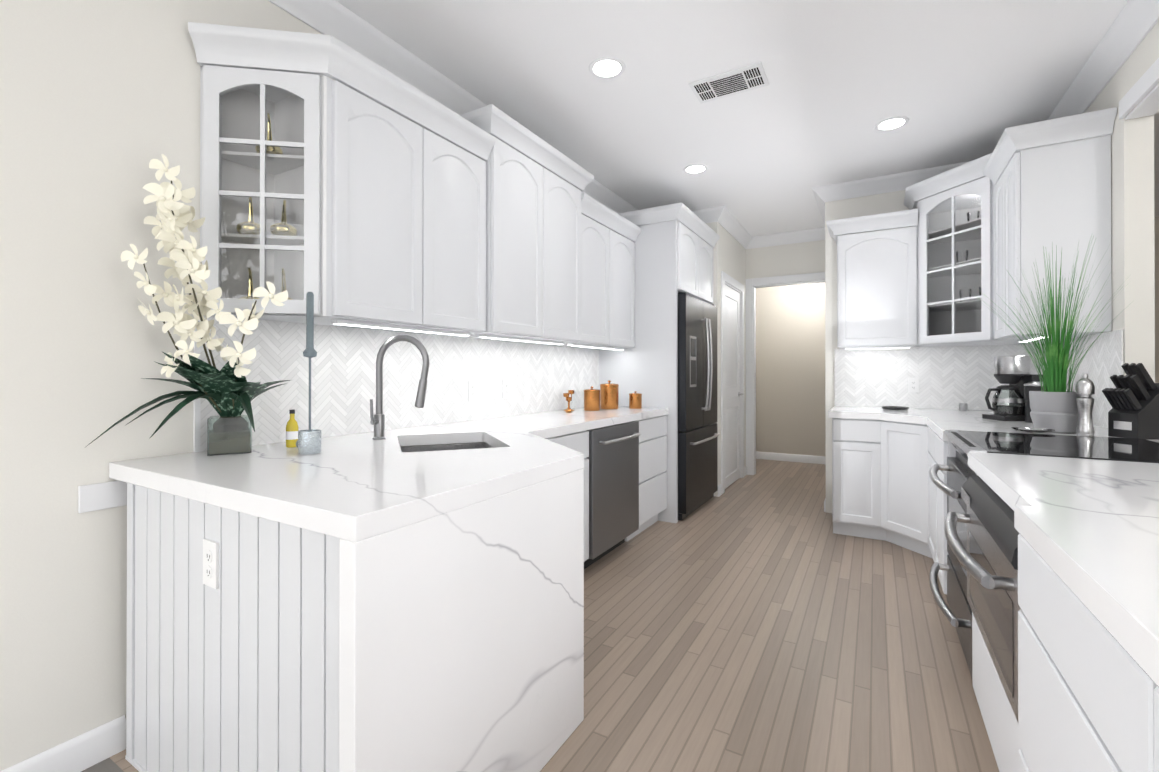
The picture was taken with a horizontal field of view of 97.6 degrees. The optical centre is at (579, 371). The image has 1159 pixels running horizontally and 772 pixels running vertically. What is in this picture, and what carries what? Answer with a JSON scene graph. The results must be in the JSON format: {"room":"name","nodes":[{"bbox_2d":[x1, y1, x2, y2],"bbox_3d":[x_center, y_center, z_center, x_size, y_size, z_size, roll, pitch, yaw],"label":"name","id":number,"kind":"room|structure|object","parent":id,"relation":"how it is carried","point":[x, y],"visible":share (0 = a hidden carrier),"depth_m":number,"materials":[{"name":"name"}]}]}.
{"room":"kitchen","nodes":[
{"label":"kitchen","id":0,"kind":"room"},
{"bbox_2d":[0,0,581,770],"bbox_3d":[-0.712,-0.187,2.983,0.100,2.775,10.500,0,0,30],"label":"wall","id":1,"kind":"structure","parent":0,"point":[98,104],"depth_m":1.52,"materials":[{"name":"beige paint"}]},
{"bbox_2d":[0,715,125,771],"bbox_3d":[-2.373,1.138,0.011,0.014,0.103,3.700,0,0,30],"label":"baseboard","id":2,"kind":"structure","parent":1,"relation":"attached to","point":[88,749],"depth_m":1.52,"materials":[{"name":"white paint"}]},
{"bbox_2d":[78,480,126,512],"bbox_3d":[-1.458,0.383,1.587,0.012,0.081,0.160,0,0,30],"label":"trim","id":3,"kind":"structure","parent":1,"relation":"attached to","point":[100,496],"depth_m":1.56,"materials":[{"name":"white paint"}]},
{"bbox_2d":[192,23,339,322],"bbox_3d":[-1.128,-0.697,1.833,0.360,0.988,0.289,0,0,30],"label":"upper cabinet","id":4,"kind":"object","parent":1,"relation":"attached to","point":[247,74],"depth_m":1.83,"materials":[{"name":"white paint"}]},
{"bbox_2d":[237,113,296,299],"bbox_3d":[-1.159,-0.584,1.885,0.180,0.726,0.160,0,0,30],"label":"decor","id":5,"kind":"object","parent":4,"relation":"in","point":[277,230],"depth_m":1.86,"materials":[{"name":"gold metal"}]},
{"bbox_2d":[304,46,427,329],"bbox_3d":[-0.953,-0.696,2.120,0.347,0.988,0.462,0,0,30],"label":"upper cabinet","id":6,"kind":"object","parent":1,"relation":"attached to","point":[410,208],"depth_m":2.04,"materials":[{"name":"white paint"}]},
{"bbox_2d":[193,315,598,451],"bbox_3d":[-0.591,0.044,3.076,0.010,0.485,3.011,0,0,30],"label":"tile backsplash","id":7,"kind":"structure","parent":1,"relation":"attached to","point":[542,377],"depth_m":2.47,"materials":[{"name":"white tile"}]},
{"bbox_2d":[468,381,476,400],"bbox_3d":[-0.631,0.111,2.992,0.009,0.116,0.070,0,0,30],"label":"outlet","id":8,"kind":"object","parent":7,"relation":"attached to","point":[472,390],"visible":1,"depth_m":2.99,"materials":[{"name":"white plastic"}]},
{"bbox_2d":[385,98,487,337],"bbox_3d":[-0.730,-0.695,2.504,0.347,0.988,0.427,0,0,30],"label":"upper cabinet","id":9,"kind":"object","parent":1,"relation":"attached to","point":[457,151],"depth_m":2.41,"materials":[{"name":"white paint"}]},
{"bbox_2d":[464,110,547,341],"bbox_3d":[-0.492,-0.759,2.877,0.382,1.118,0.454,0,0,30],"label":"upper cabinet","id":10,"kind":"object","parent":1,"relation":"attached to","point":[517,161],"depth_m":2.75,"materials":[{"name":"white paint"}]},
{"bbox_2d":[522,146,583,345],"bbox_3d":[-0.263,-0.757,3.270,0.382,1.118,0.455,0,0,30],"label":"upper cabinet","id":11,"kind":"object","parent":1,"relation":"attached to","point":[565,180],"depth_m":3.19,"materials":[{"name":"white paint"}]},
{"bbox_2d":[567,194,611,348],"bbox_3d":[-0.045,-0.691,3.680,0.347,0.988,0.475,0,0,30],"label":"upper cabinet","id":12,"kind":"object","parent":1,"relation":"attached to","point":[597,220],"depth_m":3.63,"materials":[{"name":"white paint"}]},
{"bbox_2d":[596,214,635,349],"bbox_3d":[0.195,-0.689,4.090,0.347,0.988,0.475,0,0,30],"label":"upper cabinet","id":13,"kind":"object","parent":1,"relation":"attached to","point":[623,233],"depth_m":4.01,"materials":[{"name":"white paint"}]},
{"bbox_2d":[620,206,699,305],"bbox_3d":[0.611,-0.983,4.439,0.717,0.658,0.494,0,0,30],"label":"upper cabinet","id":14,"kind":"object","parent":1,"relation":"attached to","point":[667,253],"depth_m":4.13,"materials":[{"name":"white paint"}]},
{"bbox_2d":[636,222,715,309],"bbox_3d":[0.860,-0.982,4.866,0.717,0.658,0.494,0,0,30],"label":"upper cabinet","id":15,"kind":"object","parent":1,"relation":"attached to","point":[707,239],"depth_m":4.63,"materials":[{"name":"white paint"}]},
{"bbox_2d":[81,459,998,771],"bbox_3d":[1.491,1.226,1.694,5.200,0.060,10.500,0,0,30],"label":"floor","id":16,"kind":"structure","parent":0,"point":[765,619],"depth_m":2.16,"materials":[{"name":"brown wood"}]},
{"bbox_2d":[125,430,666,771],"bbox_3d":[-0.474,0.767,2.145,1.145,0.862,1.930,0,0,30],"label":"base cabinet","id":17,"kind":"object","parent":16,"relation":"on","point":[237,670],"depth_m":1.28,"materials":[{"name":"white paint"}]},
{"bbox_2d":[203,539,218,588],"bbox_3d":[-0.952,0.495,1.307,0.070,0.116,0.009,0,0,30],"label":"outlet","id":18,"kind":"object","parent":17,"relation":"attached to","point":[210,563],"visible":1,"depth_m":1.30,"materials":[{"name":"white plastic"}]},
{"bbox_2d":[109,406,668,771],"bbox_3d":[-0.135,0.743,2.676,1.197,0.914,3.237,0,0,30],"label":"countertop","id":19,"kind":"structure","parent":17,"relation":"on","point":[461,610],"depth_m":1.31,"materials":[{"name":"stone"}]},
{"bbox_2d":[87,154,289,455],"bbox_3d":[-1.154,-0.201,1.609,0.463,0.964,0.538,0,0,30],"label":"flower arrangement","id":20,"kind":"object","parent":19,"relation":"on","point":[228,392],"visible":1,"depth_m":1.60,"materials":[{"name":"white plant"}]},
{"bbox_2d":[286,409,298,447],"bbox_3d":[-1.079,0.212,1.905,0.043,0.140,0.042,0,0,30],"label":"oil bottle","id":21,"kind":"object","parent":19,"relation":"on","point":[292,428],"visible":0.96,"depth_m":1.89,"materials":[{"name":"yellow glass"}]},
{"bbox_2d":[298,292,320,454],"bbox_3d":[-0.934,0.002,1.757,0.072,0.560,0.072,0,0,30],"label":"candle holder","id":22,"kind":"object","parent":19,"relation":"on","point":[309,441],"visible":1,"depth_m":1.75,"materials":[{"name":"silver glass"}]},
{"bbox_2d":[370,335,429,439],"bbox_3d":[-0.759,0.064,2.106,0.236,0.438,0.152,0,0,30],"label":"pull-down faucet","id":23,"kind":"object","parent":19,"relation":"on","point":[377,421],"visible":1,"depth_m":2.12,"materials":[{"name":"grey metal"}]},
{"bbox_2d":[400,442,492,451],"bbox_3d":[-0.536,0.450,2.091,0.422,0.230,0.562,0,0,-22],"label":"undermount sink","id":24,"kind":"object","parent":19,"relation":"in","point":[437,447],"depth_m":2.34,"materials":[{"name":"silver metal"}]},
{"bbox_2d":[563,390,573,410],"bbox_3d":[-0.079,0.214,3.770,0.084,0.150,0.118,0,0,30],"label":"candelabra","id":25,"kind":"object","parent":19,"relation":"on","point":[568,398],"visible":1,"depth_m":3.76,"materials":[{"name":"brown metal"}]},
{"bbox_2d":[584,386,599,410],"bbox_3d":[0.093,0.199,3.797,0.125,0.179,0.125,0,0,30],"label":"copper canister","id":26,"kind":"object","parent":19,"relation":"on","point":[591,399],"visible":1,"depth_m":3.75,"materials":[{"name":"brown metal"}]},
{"bbox_2d":[600,380,618,408],"bbox_3d":[0.234,0.178,3.970,0.150,0.222,0.150,0,0,30],"label":"copper canister","id":27,"kind":"object","parent":19,"relation":"on","point":[609,395],"visible":1,"depth_m":3.91,"materials":[{"name":"brown metal"}]},
{"bbox_2d":[629,391,641,408],"bbox_3d":[0.442,0.222,4.010,0.104,0.136,0.104,0,0,30],"label":"copper canister","id":28,"kind":"object","parent":19,"relation":"on","point":[635,400],"visible":1,"depth_m":3.97,"materials":[{"name":"brown metal"}]},
{"bbox_2d":[584,463,628,560],"bbox_3d":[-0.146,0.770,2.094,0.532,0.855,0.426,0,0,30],"label":"base cabinet","id":29,"kind":"object","parent":16,"relation":"on","point":[586,465],"depth_m":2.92,"materials":[{"name":"white paint"}]},
{"bbox_2d":[584,421,640,568],"bbox_3d":[0.014,0.771,3.378,0.653,0.862,0.676,0,0,30],"label":"dishwasher","id":30,"kind":"object","parent":16,"relation":"on","point":[613,457],"visible":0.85,"depth_m":3.18,"materials":[{"name":"silver metal"}]},
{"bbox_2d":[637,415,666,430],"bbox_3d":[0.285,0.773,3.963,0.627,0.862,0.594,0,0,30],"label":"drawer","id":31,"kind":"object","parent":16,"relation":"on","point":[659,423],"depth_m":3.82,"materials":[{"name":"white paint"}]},
{"bbox_2d":[678,292,719,519],"bbox_3d":[0.793,0.285,4.615,0.816,1.843,0.940,0,0,30],"label":"refrigerator","id":32,"kind":"object","parent":16,"relation":"on","point":[698,434],"visible":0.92,"depth_m":4.28,"materials":[{"name":"black metal"}]},
{"bbox_2d":[832,418,955,593],"bbox_3d":[2.294,0.770,3.191,1.292,0.862,1.803,0,0,30],"label":"base cabinet","id":33,"kind":"object","parent":16,"relation":"on","point":[883,488],"depth_m":3.48,"materials":[{"name":"white paint"}]},
{"bbox_2d":[972,612,1003,771],"bbox_3d":[1.479,0.995,1.236,0.733,0.400,0.765,0,0,30],"label":"base cabinet","id":34,"kind":"object","parent":16,"relation":"on","point":[988,688],"depth_m":1.50,"materials":[{"name":"white paint"}]},
{"bbox_2d":[944,475,1020,721],"bbox_3d":[1.361,0.571,1.306,0.672,0.438,0.755,0,0,30],"label":"oven","id":35,"kind":"object","parent":34,"relation":"in","point":[988,558],"visible":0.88,"depth_m":1.32,"materials":[{"name":"black metal"}]},
{"bbox_2d":[929,430,1158,676],"bbox_3d":[1.827,0.737,1.974,0.759,0.920,0.760,0,0,30],"label":"range","id":36,"kind":"object","parent":16,"relation":"on","point":[958,613],"visible":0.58,"depth_m":2.00,"materials":[{"name":"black metal"}]},
{"bbox_2d":[1004,534,1127,771],"bbox_3d":[1.111,0.762,0.635,0.762,0.862,0.645,0,0,30],"label":"base cabinet","id":37,"kind":"object","parent":16,"relation":"on","point":[1088,694],"depth_m":0.81,"materials":[{"name":"white paint"}]},
{"bbox_2d":[1128,654,1158,771],"bbox_3d":[0.798,0.760,0.097,0.762,0.862,0.600,0,0,30],"label":"base cabinet","id":38,"kind":"object","parent":16,"relation":"on","point":[1143,694],"depth_m":0.57,"materials":[{"name":"white paint"}]},
{"bbox_2d":[828,406,1158,686],"bbox_3d":[1.318,0.306,1.420,1.440,0.050,5.847,0,0,30],"label":"countertop","id":39,"kind":"structure","parent":38,"relation":"on","point":[1087,530],"depth_m":0.99,"materials":[{"name":"stone"}]},
{"bbox_2d":[881,406,908,409],"bbox_3d":[2.425,0.279,3.896,0.180,0.020,0.180,0,0,30],"label":"dish","id":40,"kind":"object","parent":39,"relation":"on","point":[895,407],"visible":1,"depth_m":3.83,"materials":[{"name":"grey"}]},
{"bbox_2d":[959,403,967,410],"bbox_3d":[2.837,0.261,3.749,0.052,0.055,0.051,0,0,30],"label":"steel cup","id":41,"kind":"object","parent":39,"relation":"on","point":[963,406],"visible":1,"depth_m":3.73,"materials":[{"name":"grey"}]},
{"bbox_2d":[982,356,1046,422],"bbox_3d":[2.565,0.095,2.984,0.292,0.382,0.342,0,0,30],"label":"coffee maker","id":42,"kind":"object","parent":39,"relation":"on","point":[1017,376],"visible":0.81,"depth_m":2.97,"materials":[{"name":"black plastic"}]},
{"bbox_2d":[1011,427,1054,433],"bbox_3d":[2.107,0.275,2.357,0.156,0.018,0.156,0,0,30],"label":"glass dish","id":43,"kind":"object","parent":39,"relation":"on","point":[1031,430],"visible":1,"depth_m":2.37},
{"bbox_2d":[964,235,1127,432],"bbox_3d":[2.146,-0.172,2.340,0.648,0.910,0.482,0,0,30],"label":"potted plant","id":44,"kind":"object","parent":39,"relation":"on","point":[1053,406],"visible":0.98,"depth_m":2.36,"materials":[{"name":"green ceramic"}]},
{"bbox_2d":[1075,374,1094,435],"bbox_3d":[2.251,0.146,2.256,0.062,0.275,0.062,0,0,30],"label":"pepper mill","id":45,"kind":"object","parent":39,"relation":"on","point":[1085,389],"visible":1,"depth_m":2.24,"materials":[{"name":"silver metal"}]},
{"bbox_2d":[1102,363,1158,438],"bbox_3d":[2.412,0.123,2.179,0.240,0.320,0.116,0,0,-2],"label":"knife block","id":46,"kind":"object","parent":39,"relation":"on","point":[1132,397],"visible":1,"depth_m":2.15,"materials":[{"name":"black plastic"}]},
{"bbox_2d":[706,222,745,496],"bbox_3d":[1.326,-0.177,5.637,0.750,2.775,1.260,0,0,30],"label":"wall","id":47,"kind":"structure","parent":0,"point":[729,254],"depth_m":5.05,"materials":[{"name":"beige paint"}]},
{"bbox_2d":[721,271,743,493],"bbox_3d":[1.605,0.107,5.451,0.118,2.205,0.970,0,0,30],"label":"door frame","id":48,"kind":"structure","parent":47,"relation":"attached to","point":[733,283],"depth_m":5.18,"materials":[{"name":"white paint"}]},
{"bbox_2d":[725,285,743,488],"bbox_3d":[1.639,0.153,5.431,0.104,2.096,0.768,0,0,30],"label":"pantry door","id":49,"kind":"structure","parent":47,"relation":"in","point":[732,386],"depth_m":5.45,"materials":[{"name":"white paint"}]},
{"bbox_2d":[336,0,1158,236],"bbox_3d":[1.491,-1.629,1.704,5.200,0.100,10.500,0,0,30],"label":"ceiling","id":50,"kind":"structure","parent":0,"point":[957,81],"depth_m":2.73,"materials":[{"name":"paint"}]},
{"bbox_2d":[589,56,625,78],"bbox_3d":[0.143,-1.571,2.628,0.192,0.006,0.192,0,0,30],"label":"recessed light","id":51,"kind":"object","parent":50,"relation":"in","point":[608,67],"visible":1,"depth_m":2.62,"materials":[{"name":"white paint"}]},
{"bbox_2d":[683,164,707,173],"bbox_3d":[0.898,-1.567,3.924,0.192,0.006,0.192,0,0,30],"label":"recessed light","id":52,"kind":"object","parent":50,"relation":"in","point":[694,169],"visible":1,"depth_m":3.91,"materials":[{"name":"white paint"}]},
{"bbox_2d":[267,0,1158,248],"bbox_3d":[0.338,-1.521,1.622,3.088,0.114,9.199,0,0,30],"label":"crown molding","id":53,"kind":"structure","parent":50,"relation":"attached to","point":[1133,24],"depth_m":2.62,"materials":[{"name":"white paint"}]},
{"bbox_2d":[688,62,768,103],"bbox_3d":[0.815,-1.570,2.769,0.380,0.008,0.230,0,0,30],"label":"ceiling vent","id":54,"kind":"object","parent":50,"relation":"in","point":[734,82],"visible":1,"depth_m":2.75,"materials":[{"name":"white metal"}]},
{"bbox_2d":[874,116,908,130],"bbox_3d":[1.978,-1.569,3.214,0.192,0.006,0.192,0,0,30],"label":"recessed light","id":55,"kind":"object","parent":50,"relation":"in","point":[892,123],"visible":1,"depth_m":3.21,"materials":[{"name":"white paint"}]},
{"bbox_2d":[746,240,824,285],"bbox_3d":[2.079,-0.176,5.986,1.700,2.775,0.100,0,0,30],"label":"wall","id":56,"kind":"structure","parent":0,"point":[791,259],"depth_m":5.77,"materials":[{"name":"beige paint"}]},
{"bbox_2d":[746,272,824,474],"bbox_3d":[2.396,0.058,5.791,0.953,2.305,0.119,0,0,30],"label":"door frame","id":57,"kind":"structure","parent":56,"relation":"attached to","point":[795,279],"depth_m":5.95,"materials":[{"name":"white paint"}]},
{"bbox_2d":[825,190,1034,512],"bbox_3d":[3.117,-0.181,4.600,1.490,2.775,1.450,0,0,30],"label":"wall","id":58,"kind":"structure","parent":0,"point":[867,205],"depth_m":4.32,"materials":[{"name":"beige paint"}]},
{"bbox_2d":[834,207,913,349],"bbox_3d":[2.349,-0.690,4.006,0.541,0.988,0.348,0,0,30],"label":"upper cabinet","id":59,"kind":"object","parent":58,"relation":"attached to","point":[875,269],"depth_m":3.86,"materials":[{"name":"white paint"}]},
{"bbox_2d":[834,345,1033,410],"bbox_3d":[2.723,0.047,3.982,1.290,0.485,0.007,0,0,30],"label":"tile backsplash","id":60,"kind":"structure","parent":58,"relation":"attached to","point":[951,377],"depth_m":3.99,"materials":[{"name":"white tile"}]},
{"bbox_2d":[908,378,918,391],"bbox_3d":[2.646,0.104,4.017,0.070,0.116,0.009,0,0,30],"label":"outlet","id":61,"kind":"object","parent":60,"relation":"attached to","point":[913,384],"visible":1,"depth_m":4.01,"materials":[{"name":"white plastic"}]},
{"bbox_2d":[756,217,1158,455],"bbox_3d":[4.109,-0.176,6.192,5.200,2.775,0.100,0,0,30],"label":"wall","id":62,"kind":"structure","parent":0,"point":[790,370],"depth_m":6.85,"materials":[{"name":"beige paint"}]},
{"bbox_2d":[756,451,825,463],"bbox_3d":[4.080,1.159,6.138,5.000,0.103,0.014,0,0,30],"label":"baseboard","id":63,"kind":"structure","parent":62,"relation":"attached to","point":[759,455],"depth_m":6.84,"materials":[{"name":"white paint"}]},
{"bbox_2d":[1078,20,1158,382],"bbox_3d":[1.377,-0.196,0.232,0.100,2.775,7.850,0,0,30],"label":"wall","id":64,"kind":"structure","parent":0,"point":[1132,212],"depth_m":2.39,"materials":[{"name":"beige paint"}]},
{"bbox_2d":[914,151,997,346],"bbox_3d":[2.577,-0.785,3.472,0.413,1.162,0.414,0,0,30],"label":"upper cabinet","id":65,"kind":"object","parent":64,"relation":"attached to","point":[942,229],"depth_m":3.63,"materials":[{"name":"white paint"}]},
{"bbox_2d":[956,211,980,298],"bbox_3d":[2.745,-0.795,3.517,0.212,0.630,0.170,0,0,30],"label":"glassware","id":66,"kind":"object","parent":65,"relation":"in","point":[957,259],"depth_m":3.56,"materials":[{"name":"clear glass"}]},
{"bbox_2d":[990,159,1064,342],"bbox_3d":[2.709,-0.744,2.991,0.368,1.088,0.285,0,0,30],"label":"upper cabinet","id":67,"kind":"object","parent":64,"relation":"attached to","point":[995,168],"depth_m":3.15,"materials":[{"name":"white paint"}]},
{"bbox_2d":[998,107,1116,338],"bbox_3d":[2.566,-0.744,2.744,0.368,1.088,0.285,0,0,30],"label":"upper cabinet","id":68,"kind":"object","parent":64,"relation":"attached to","point":[1029,192],"depth_m":2.62,"materials":[{"name":"white paint"}]},
{"bbox_2d":[1034,330,1123,427],"bbox_3d":[2.942,0.044,3.028,0.008,0.485,1.434,0,0,30],"label":"tile backsplash","id":69,"kind":"structure","parent":64,"relation":"attached to","point":[1103,360],"depth_m":2.65,"materials":[{"name":"white tile"}]},
{"bbox_2d":[1119,58,1158,119],"bbox_3d":[1.007,-1.247,-0.382,0.119,0.098,6.410,0,0,30],"label":"door frame","id":70,"kind":"structure","parent":64,"relation":"attached to","point":[1146,83],"depth_m":2.25,"materials":[{"name":"white paint"}]}
]}

